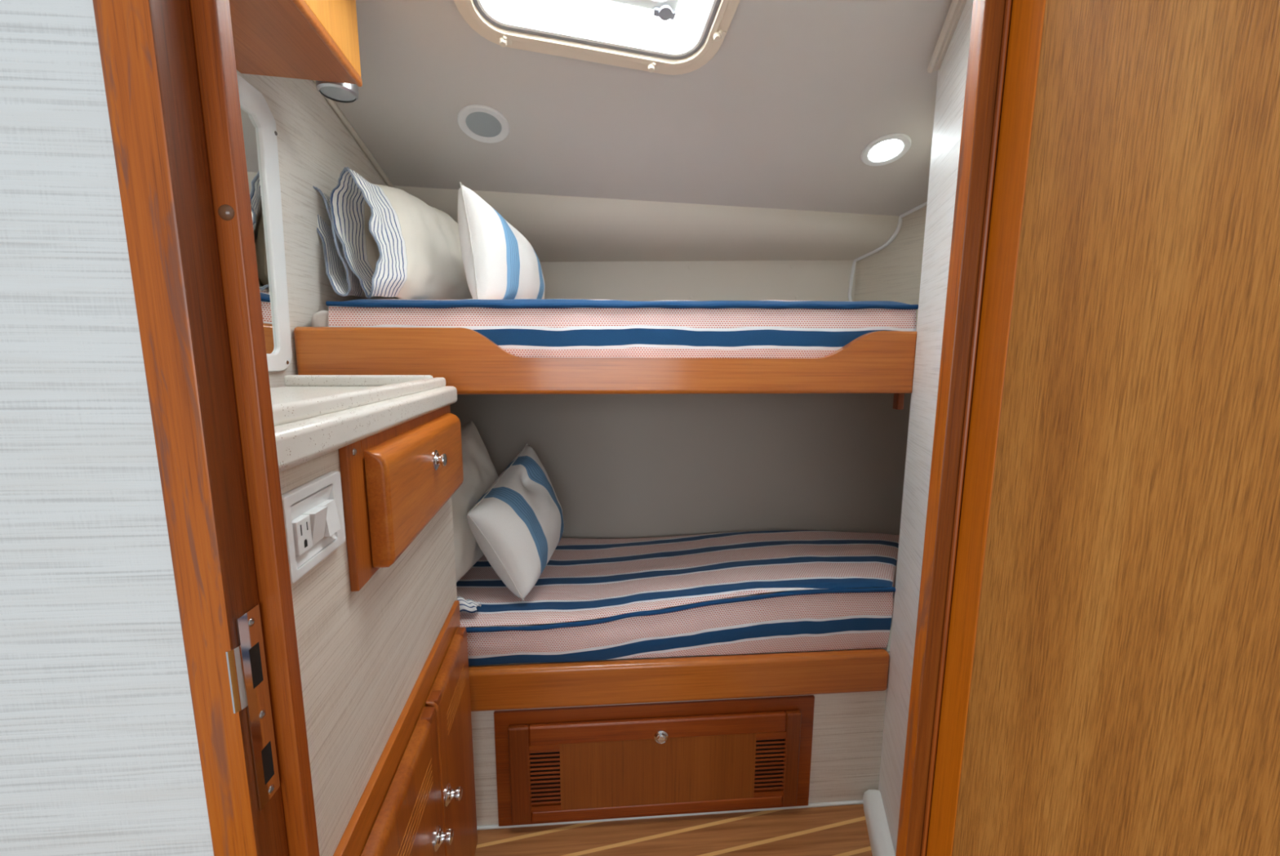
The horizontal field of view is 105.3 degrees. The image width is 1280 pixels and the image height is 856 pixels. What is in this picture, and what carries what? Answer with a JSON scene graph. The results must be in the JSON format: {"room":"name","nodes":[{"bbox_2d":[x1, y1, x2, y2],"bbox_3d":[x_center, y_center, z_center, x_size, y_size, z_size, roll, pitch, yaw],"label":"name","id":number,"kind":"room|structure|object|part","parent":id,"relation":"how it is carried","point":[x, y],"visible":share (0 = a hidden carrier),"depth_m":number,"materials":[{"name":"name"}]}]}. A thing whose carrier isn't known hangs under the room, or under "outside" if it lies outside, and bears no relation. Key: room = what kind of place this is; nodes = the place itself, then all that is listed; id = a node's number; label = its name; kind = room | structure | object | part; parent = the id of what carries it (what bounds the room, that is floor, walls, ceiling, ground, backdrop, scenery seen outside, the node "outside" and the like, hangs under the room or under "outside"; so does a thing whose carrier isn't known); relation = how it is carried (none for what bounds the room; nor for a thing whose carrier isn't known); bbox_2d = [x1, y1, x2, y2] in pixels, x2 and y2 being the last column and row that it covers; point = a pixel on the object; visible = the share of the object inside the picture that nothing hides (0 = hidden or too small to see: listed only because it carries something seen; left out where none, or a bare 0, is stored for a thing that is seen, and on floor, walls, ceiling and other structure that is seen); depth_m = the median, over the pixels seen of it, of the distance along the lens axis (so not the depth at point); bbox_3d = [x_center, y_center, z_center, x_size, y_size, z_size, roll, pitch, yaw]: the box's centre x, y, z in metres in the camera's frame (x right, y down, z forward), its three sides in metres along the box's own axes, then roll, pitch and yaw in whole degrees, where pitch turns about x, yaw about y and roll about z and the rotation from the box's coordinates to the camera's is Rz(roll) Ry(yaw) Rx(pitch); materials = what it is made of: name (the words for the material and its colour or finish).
{"room":"boat cabin","nodes":[
{"label":"boat cabin","id":0,"kind":"room"},
{"bbox_2d":[0,0,213,855],"bbox_3d":[-1.069,0.117,0.427,1.330,2.860,0.046,0,8,-4],"label":"wall","id":1,"kind":"structure","parent":0,"point":[100,755],"depth_m":0.44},
{"bbox_2d":[92,0,319,855],"bbox_3d":[-0.396,0.508,0.530,0.062,2.060,0.062,0,8,-4],"label":"trim","id":2,"kind":"structure","parent":1,"relation":"attached to","point":[169,68],"depth_m":0.44,"materials":[{"name":"brown wood"}]},
{"bbox_2d":[226,603,279,810],"bbox_3d":[-0.382,0.281,0.484,0.004,0.206,0.040,0,8,1],"label":"strike plate","id":3,"kind":"object","parent":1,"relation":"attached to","point":[246,662],"visible":1,"depth_m":0.48,"materials":[{"name":"silver metal"}]},
{"bbox_2d":[217,204,234,220],"bbox_3d":[-0.374,-0.195,0.440,0.014,0.014,0.003,0,8,-4],"label":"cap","id":4,"kind":"object","parent":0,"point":[225,211],"visible":1,"depth_m":0.44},
{"bbox_2d":[236,70,387,387],"bbox_3d":[-1.056,-0.024,1.512,0.198,2.826,2.352,0,8,-4],"label":"wall","id":5,"kind":"structure","parent":0,"point":[314,145],"depth_m":1.43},
{"bbox_2d":[236,73,291,371],"bbox_3d":[-0.957,-0.468,0.998,0.056,0.716,0.688,0,8,-3],"label":"mirror","id":6,"kind":"object","parent":5,"relation":"attached to","point":[259,124],"visible":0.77,"depth_m":1.27,"materials":[{"name":"white plastic"}]},
{"bbox_3d":[-0.960,-0.462,0.991,0.039,0.612,0.603,0,8,-3],"label":"glass","id":7,"kind":"part","parent":6,"relation":"part of","materials":[{"name":"mirror"}]},
{"bbox_2d":[229,0,362,86],"bbox_3d":[-0.755,-0.894,0.801,0.318,0.235,0.752,0,8,-4],"label":"upper cabinet","id":8,"kind":"object","parent":5,"relation":"attached to","point":[316,40],"visible":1,"depth_m":1.05,"materials":[{"name":"brown wood"}]},
{"bbox_3d":[-0.631,-0.790,0.828,0.014,0.022,0.750,-1,8,-8],"label":"edge moulding","id":9,"kind":"part","parent":8,"relation":"part of","materials":[{"name":"brown wood"}]},
{"bbox_3d":[-0.630,-0.907,0.811,0.010,0.213,0.750,-1,8,-8],"label":"door","id":10,"kind":"part","parent":8,"relation":"part of","materials":[{"name":"brown wood"}]},
{"bbox_2d":[315,80,358,102],"bbox_3d":[-0.774,-0.958,1.236,0.094,0.216,0.094,0,8,-4],"label":"reading lamp","id":11,"kind":"object","parent":8,"relation":"attached to","point":[336,91],"visible":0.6,"depth_m":1.24,"materials":[{"name":"metal"}]},
{"bbox_2d":[312,80,393,186],"bbox_3d":[-0.935,-1.062,1.153,0.018,0.453,1.525,0,8,-4],"label":"trim","id":12,"kind":"structure","parent":5,"relation":"attached to","point":[332,103],"depth_m":1.67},
{"bbox_2d":[284,374,433,386],"bbox_3d":[-0.778,-0.130,1.356,0.396,0.033,0.020,0,8,-4],"label":"backsplash","id":13,"kind":"structure","parent":5,"relation":"attached to","point":[289,380],"depth_m":1.34,"materials":[{"name":"white stone"}]},
{"bbox_2d":[333,0,952,262],"bbox_3d":[0.233,-1.057,1.464,2.800,0.716,2.358,0,8,-4],"label":"ceiling","id":14,"kind":"structure","parent":0,"point":[784,115],"depth_m":1.67,"materials":[{"name":"white paint"}]},
{"bbox_2d":[457,104,509,142],"bbox_3d":[-0.521,-1.010,1.628,0.166,0.053,0.161,0,8,-4],"label":"speaker","id":15,"kind":"object","parent":14,"relation":"attached to","point":[482,123],"visible":1,"depth_m":1.62,"materials":[{"name":"white plastic"}]},
{"bbox_2d":[453,0,740,75],"bbox_3d":[-0.069,-1.121,1.046,0.708,0.296,0.678,-2,8,-12],"label":"window","id":16,"kind":"structure","parent":14,"relation":"attached to","point":[663,37],"depth_m":1.33,"materials":[{"name":"white plastic"}]},
{"bbox_3d":[-0.070,-1.153,1.058,0.438,0.159,0.421,-2,8,-12],"label":"frame","id":17,"kind":"part","parent":16,"relation":"part of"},
{"bbox_2d":[860,133,911,166],"bbox_3d":[0.898,-1.014,1.786,0.166,0.053,0.161,0,8,-4],"label":"ceiling light","id":18,"kind":"object","parent":14,"relation":"attached to","point":[887,148],"visible":1,"depth_m":1.78,"materials":[{"name":"white plastic"}]},
{"bbox_2d":[474,803,872,855],"bbox_3d":[0.044,1.611,0.248,3.300,0.040,3.020,0,8,-4],"label":"floor","id":19,"kind":"structure","parent":0,"point":[837,829],"depth_m":1.66,"materials":[{"name":"brown wood"}]},
{"bbox_2d":[279,404,477,855],"bbox_3d":[-0.684,0.726,1.050,0.532,1.477,0.885,0,8,-4],"label":"vanity cabinet","id":20,"kind":"object","parent":19,"relation":"on","point":[382,643],"visible":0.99,"depth_m":0.89,"materials":[{"name":"brown wood"}]},
{"bbox_2d":[281,471,346,583],"bbox_3d":[-0.438,0.128,0.662,0.020,0.110,0.147,-1,8,-8],"label":"power outlet","id":21,"kind":"object","parent":20,"relation":"attached to","point":[313,510],"visible":0.85,"depth_m":0.65,"materials":[{"name":"white plastic"}]},
{"bbox_2d":[292,514,312,555],"bbox_3d":[-0.433,0.137,0.622,0.011,0.044,0.033,-1,8,-8],"label":"receptacle","id":22,"kind":"object","parent":21,"relation":"attached to","point":[302,524],"depth_m":0.62,"materials":[{"name":"white plastic"}]},
{"bbox_2d":[302,506,327,545],"bbox_3d":[-0.435,0.132,0.656,0.016,0.044,0.033,-1,8,-8],"label":"rocker switch","id":23,"kind":"object","parent":21,"relation":"attached to","point":[316,517],"depth_m":0.65,"materials":[{"name":"white plastic"}]},
{"bbox_2d":[316,498,341,536],"bbox_3d":[-0.440,0.127,0.690,0.015,0.044,0.033,-1,8,-8],"label":"rocker switch","id":24,"kind":"object","parent":21,"relation":"attached to","point":[331,525],"depth_m":0.69,"materials":[{"name":"white plastic"}]},
{"bbox_2d":[270,374,457,471],"bbox_3d":[-0.693,-0.046,0.944,0.520,0.080,0.910,0,8,-4],"label":"countertop","id":25,"kind":"structure","parent":20,"relation":"on","point":[315,415],"depth_m":0.82,"materials":[{"name":"white stone"}]},
{"bbox_3d":[-0.499,0.098,1.080,0.013,0.237,0.649,-1,8,-8],"label":"drawer frame","id":26,"kind":"part","parent":20,"relation":"part of","materials":[{"name":"brown wood"}]},
{"bbox_3d":[-0.485,0.990,1.089,0.014,0.845,0.855,-1,8,-8],"label":"door frame","id":27,"kind":"part","parent":20,"relation":"part of","materials":[{"name":"brown wood"}]},
{"bbox_3d":[-0.445,1.011,0.948,0.026,0.723,0.420,-1,8,-8],"label":"door","id":28,"kind":"part","parent":20,"relation":"part of","materials":[{"name":"brown wood"}]},
{"bbox_3d":[-0.478,0.100,1.099,0.034,0.207,0.562,-1,8,-8],"label":"drawer","id":29,"kind":"part","parent":20,"relation":"part of","materials":[{"name":"brown wood"}]},
{"bbox_3d":[-0.452,0.072,1.105,0.024,0.046,0.046,0,8,-4],"label":"knob","id":30,"kind":"part","parent":20,"relation":"part of","materials":[{"name":"silver metal"}]},
{"bbox_3d":[-0.436,0.912,1.086,0.035,0.046,0.046,0,8,-4],"label":"knob","id":31,"kind":"part","parent":20,"relation":"part of","materials":[{"name":"silver metal"}]},
{"bbox_3d":[-0.497,0.957,1.318,0.026,0.723,0.325,-1,8,-8],"label":"door","id":32,"kind":"part","parent":20,"relation":"part of","materials":[{"name":"brown wood"}]},
{"bbox_3d":[-0.449,0.883,1.177,0.036,0.046,0.046,0,8,-4],"label":"knob","id":33,"kind":"part","parent":20,"relation":"part of","materials":[{"name":"silver metal"}]},
{"bbox_2d":[449,393,911,538],"bbox_3d":[0.094,0.258,2.309,2.470,1.025,0.030,1,8,7],"label":"wall","id":34,"kind":"structure","parent":0,"point":[616,465],"depth_m":2.25,"materials":[{"name":"grey paint"}]},
{"bbox_2d":[293,326,916,409],"bbox_3d":[0.087,-0.257,2.070,2.254,0.253,1.174,0,8,-4],"label":"bunk","id":35,"kind":"object","parent":34,"relation":"attached to","point":[880,362],"visible":0.98,"depth_m":1.47,"materials":[{"name":"brown wood"}]},
{"bbox_2d":[311,310,328,326],"bbox_3d":[-0.977,-0.308,1.873,0.071,0.205,0.868,0,8,-4],"label":"sheet","id":36,"kind":"object","parent":35,"relation":"on","point":[320,318],"visible":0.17,"depth_m":1.44,"materials":[{"name":"white fabric"}]},
{"bbox_2d":[325,298,918,358],"bbox_3d":[0.088,-0.346,1.941,2.070,0.271,0.895,0,8,-4],"label":"mattress","id":37,"kind":"object","parent":35,"relation":"on","point":[522,327],"visible":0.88,"depth_m":1.50,"materials":[{"name":"fabric"}]},
{"bbox_2d":[312,186,398,299],"bbox_3d":[-0.950,-0.606,1.766,0.100,0.322,0.599,0,8,0],"label":"pillow","id":38,"kind":"object","parent":37,"relation":"on","point":[343,281],"visible":0.28,"depth_m":1.52,"materials":[{"name":"fabric"}]},
{"bbox_2d":[328,166,472,299],"bbox_3d":[-0.756,-0.625,1.742,0.214,0.384,0.623,3,9,17],"label":"pillow","id":39,"kind":"object","parent":37,"relation":"on","point":[397,244],"visible":0.77,"depth_m":1.56,"materials":[{"name":"fabric"}]},
{"bbox_2d":[457,182,545,299],"bbox_3d":[-0.481,-0.598,1.728,0.203,0.356,0.481,3,9,20],"label":"cushion","id":40,"kind":"object","parent":37,"relation":"on","point":[500,262],"visible":0.8,"depth_m":1.55,"materials":[{"name":"fabric"}]},
{"bbox_2d":[471,650,889,825],"bbox_3d":[-0.053,1.087,1.694,1.930,0.580,0.022,0,8,-4],"label":"wall","id":41,"kind":"structure","parent":0,"point":[847,733],"depth_m":1.74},
{"bbox_2d":[493,694,814,825],"bbox_3d":[0.062,1.155,1.677,1.098,0.431,0.050,0,8,-4],"label":"locker","id":42,"kind":"object","parent":41,"relation":"attached to","point":[557,764],"visible":1,"depth_m":1.67,"materials":[{"name":"brown wood"}]},
{"bbox_2d":[528,743,561,812],"bbox_3d":[-0.320,1.179,1.652,0.102,0.252,0.016,0,8,-4],"label":"vent","id":43,"kind":"object","parent":42,"relation":"attached to","point":[544,759],"depth_m":1.65,"materials":[{"name":"brown wood"}]},
{"bbox_3d":[0.068,1.163,1.680,0.877,0.360,0.022,0,8,-4],"label":"rail","id":44,"kind":"part","parent":42,"relation":"part of","materials":[{"name":"brown wood"}]},
{"bbox_3d":[0.065,1.176,1.682,0.672,0.252,0.017,0,8,-4],"label":"panel","id":45,"kind":"part","parent":42,"relation":"part of","materials":[{"name":"brown wood"}]},
{"bbox_3d":[0.072,1.044,1.644,0.048,0.048,0.015,0,8,-4],"label":"push knob","id":46,"kind":"part","parent":42,"relation":"part of","materials":[{"name":"silver metal"}]},
{"bbox_2d":[753,730,786,797],"bbox_3d":[0.453,1.173,1.710,0.107,0.252,0.016,0,8,-4],"label":"vent","id":47,"kind":"object","parent":42,"relation":"attached to","point":[769,746],"depth_m":1.71,"materials":[{"name":"brown wood"}]},
{"bbox_2d":[476,799,862,829],"bbox_3d":[0.127,1.371,1.733,1.410,0.012,0.012,0,8,-4],"label":"baseboard","id":48,"kind":"structure","parent":41,"relation":"attached to","point":[859,801],"depth_m":1.73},
{"bbox_2d":[466,586,893,711],"bbox_3d":[0.080,0.788,2.098,2.200,0.148,0.938,0,8,-4],"label":"bunk","id":49,"kind":"object","parent":41,"relation":"attached to","point":[522,685],"visible":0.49,"depth_m":1.64,"materials":[{"name":"brown wood"}]},
{"bbox_2d":[456,529,899,665],"bbox_3d":[0.085,0.590,2.071,2.162,0.253,0.930,0,8,-4],"label":"mattress","id":50,"kind":"object","parent":49,"relation":"on","point":[623,580],"visible":0.76,"depth_m":1.68,"materials":[{"name":"multicoloured fabric"}]},
{"bbox_2d":[451,421,497,612],"bbox_3d":[-0.686,0.289,1.842,0.310,0.583,0.585,0,8,-4],"label":"pillow","id":51,"kind":"object","parent":50,"relation":"on","point":[479,472],"visible":0.36,"depth_m":1.76,"materials":[{"name":"white fabric"}]},
{"bbox_2d":[466,443,564,599],"bbox_3d":[-0.451,0.332,1.849,0.271,0.467,0.480,2,8,10],"label":"cushion","id":52,"kind":"object","parent":50,"relation":"on","point":[517,523],"visible":1,"depth_m":1.70,"materials":[{"name":"fabric"}]},
{"bbox_3d":[-0.059,0.854,1.643,1.855,0.148,0.042,0,8,-4],"label":"rail","id":53,"kind":"part","parent":49,"relation":"part of","materials":[{"name":"brown wood"}]},
{"bbox_2d":[540,259,856,301],"bbox_3d":[0.003,-0.590,2.524,2.266,0.680,0.042,1,8,2],"label":"wall","id":54,"kind":"structure","parent":0,"point":[715,280],"depth_m":2.48,"materials":[{"name":"white paint"}]},
{"bbox_2d":[853,205,926,650],"bbox_3d":[1.106,0.070,2.124,0.296,2.476,1.047,1,8,6],"label":"wall","id":55,"kind":"structure","parent":0,"point":[893,273],"depth_m":2.25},
{"bbox_2d":[848,201,927,301],"bbox_3d":[1.143,-0.799,2.284,0.050,0.415,0.359,-5,10,-30],"label":"trim","id":56,"kind":"structure","parent":55,"relation":"attached to","point":[900,221],"depth_m":2.30,"materials":[{"name":"white plastic"}]},
{"bbox_2d":[878,0,973,853],"bbox_3d":[0.734,0.081,1.045,0.030,2.764,1.128,2,9,16],"label":"wall","id":57,"kind":"structure","parent":0,"point":[952,73],"depth_m":1.44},
{"bbox_2d":[862,788,895,855],"bbox_3d":[0.698,1.403,1.284,0.055,0.078,1.044,2,9,16],"label":"baseboard","id":58,"kind":"structure","parent":57,"relation":"attached to","point":[880,838],"depth_m":1.63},
{"bbox_2d":[927,0,966,73],"bbox_3d":[0.754,-1.104,1.034,0.040,0.246,0.796,2,9,16],"label":"trim","id":59,"kind":"structure","parent":57,"relation":"attached to","point":[957,6],"depth_m":1.31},
{"bbox_3d":[1.020,0.100,0.584,1.280,2.860,0.046,0,8,-4],"label":"wall","id":60,"kind":"structure","parent":0,"visible":0},
{"bbox_2d":[895,0,1012,855],"bbox_3d":[0.364,0.502,0.586,0.074,2.060,0.062,0,8,-4],"label":"trim","id":61,"kind":"structure","parent":60,"relation":"attached to","point":[988,15],"depth_m":0.52,"materials":[{"name":"brown wood"}]},
{"bbox_2d":[920,0,1279,855],"bbox_3d":[0.448,0.549,0.267,0.041,2.040,0.696,-2,9,-14],"label":"door","id":62,"kind":"structure","parent":60,"relation":"in","point":[1111,686],"depth_m":0.39,"materials":[{"name":"brown wood"}]}
]}

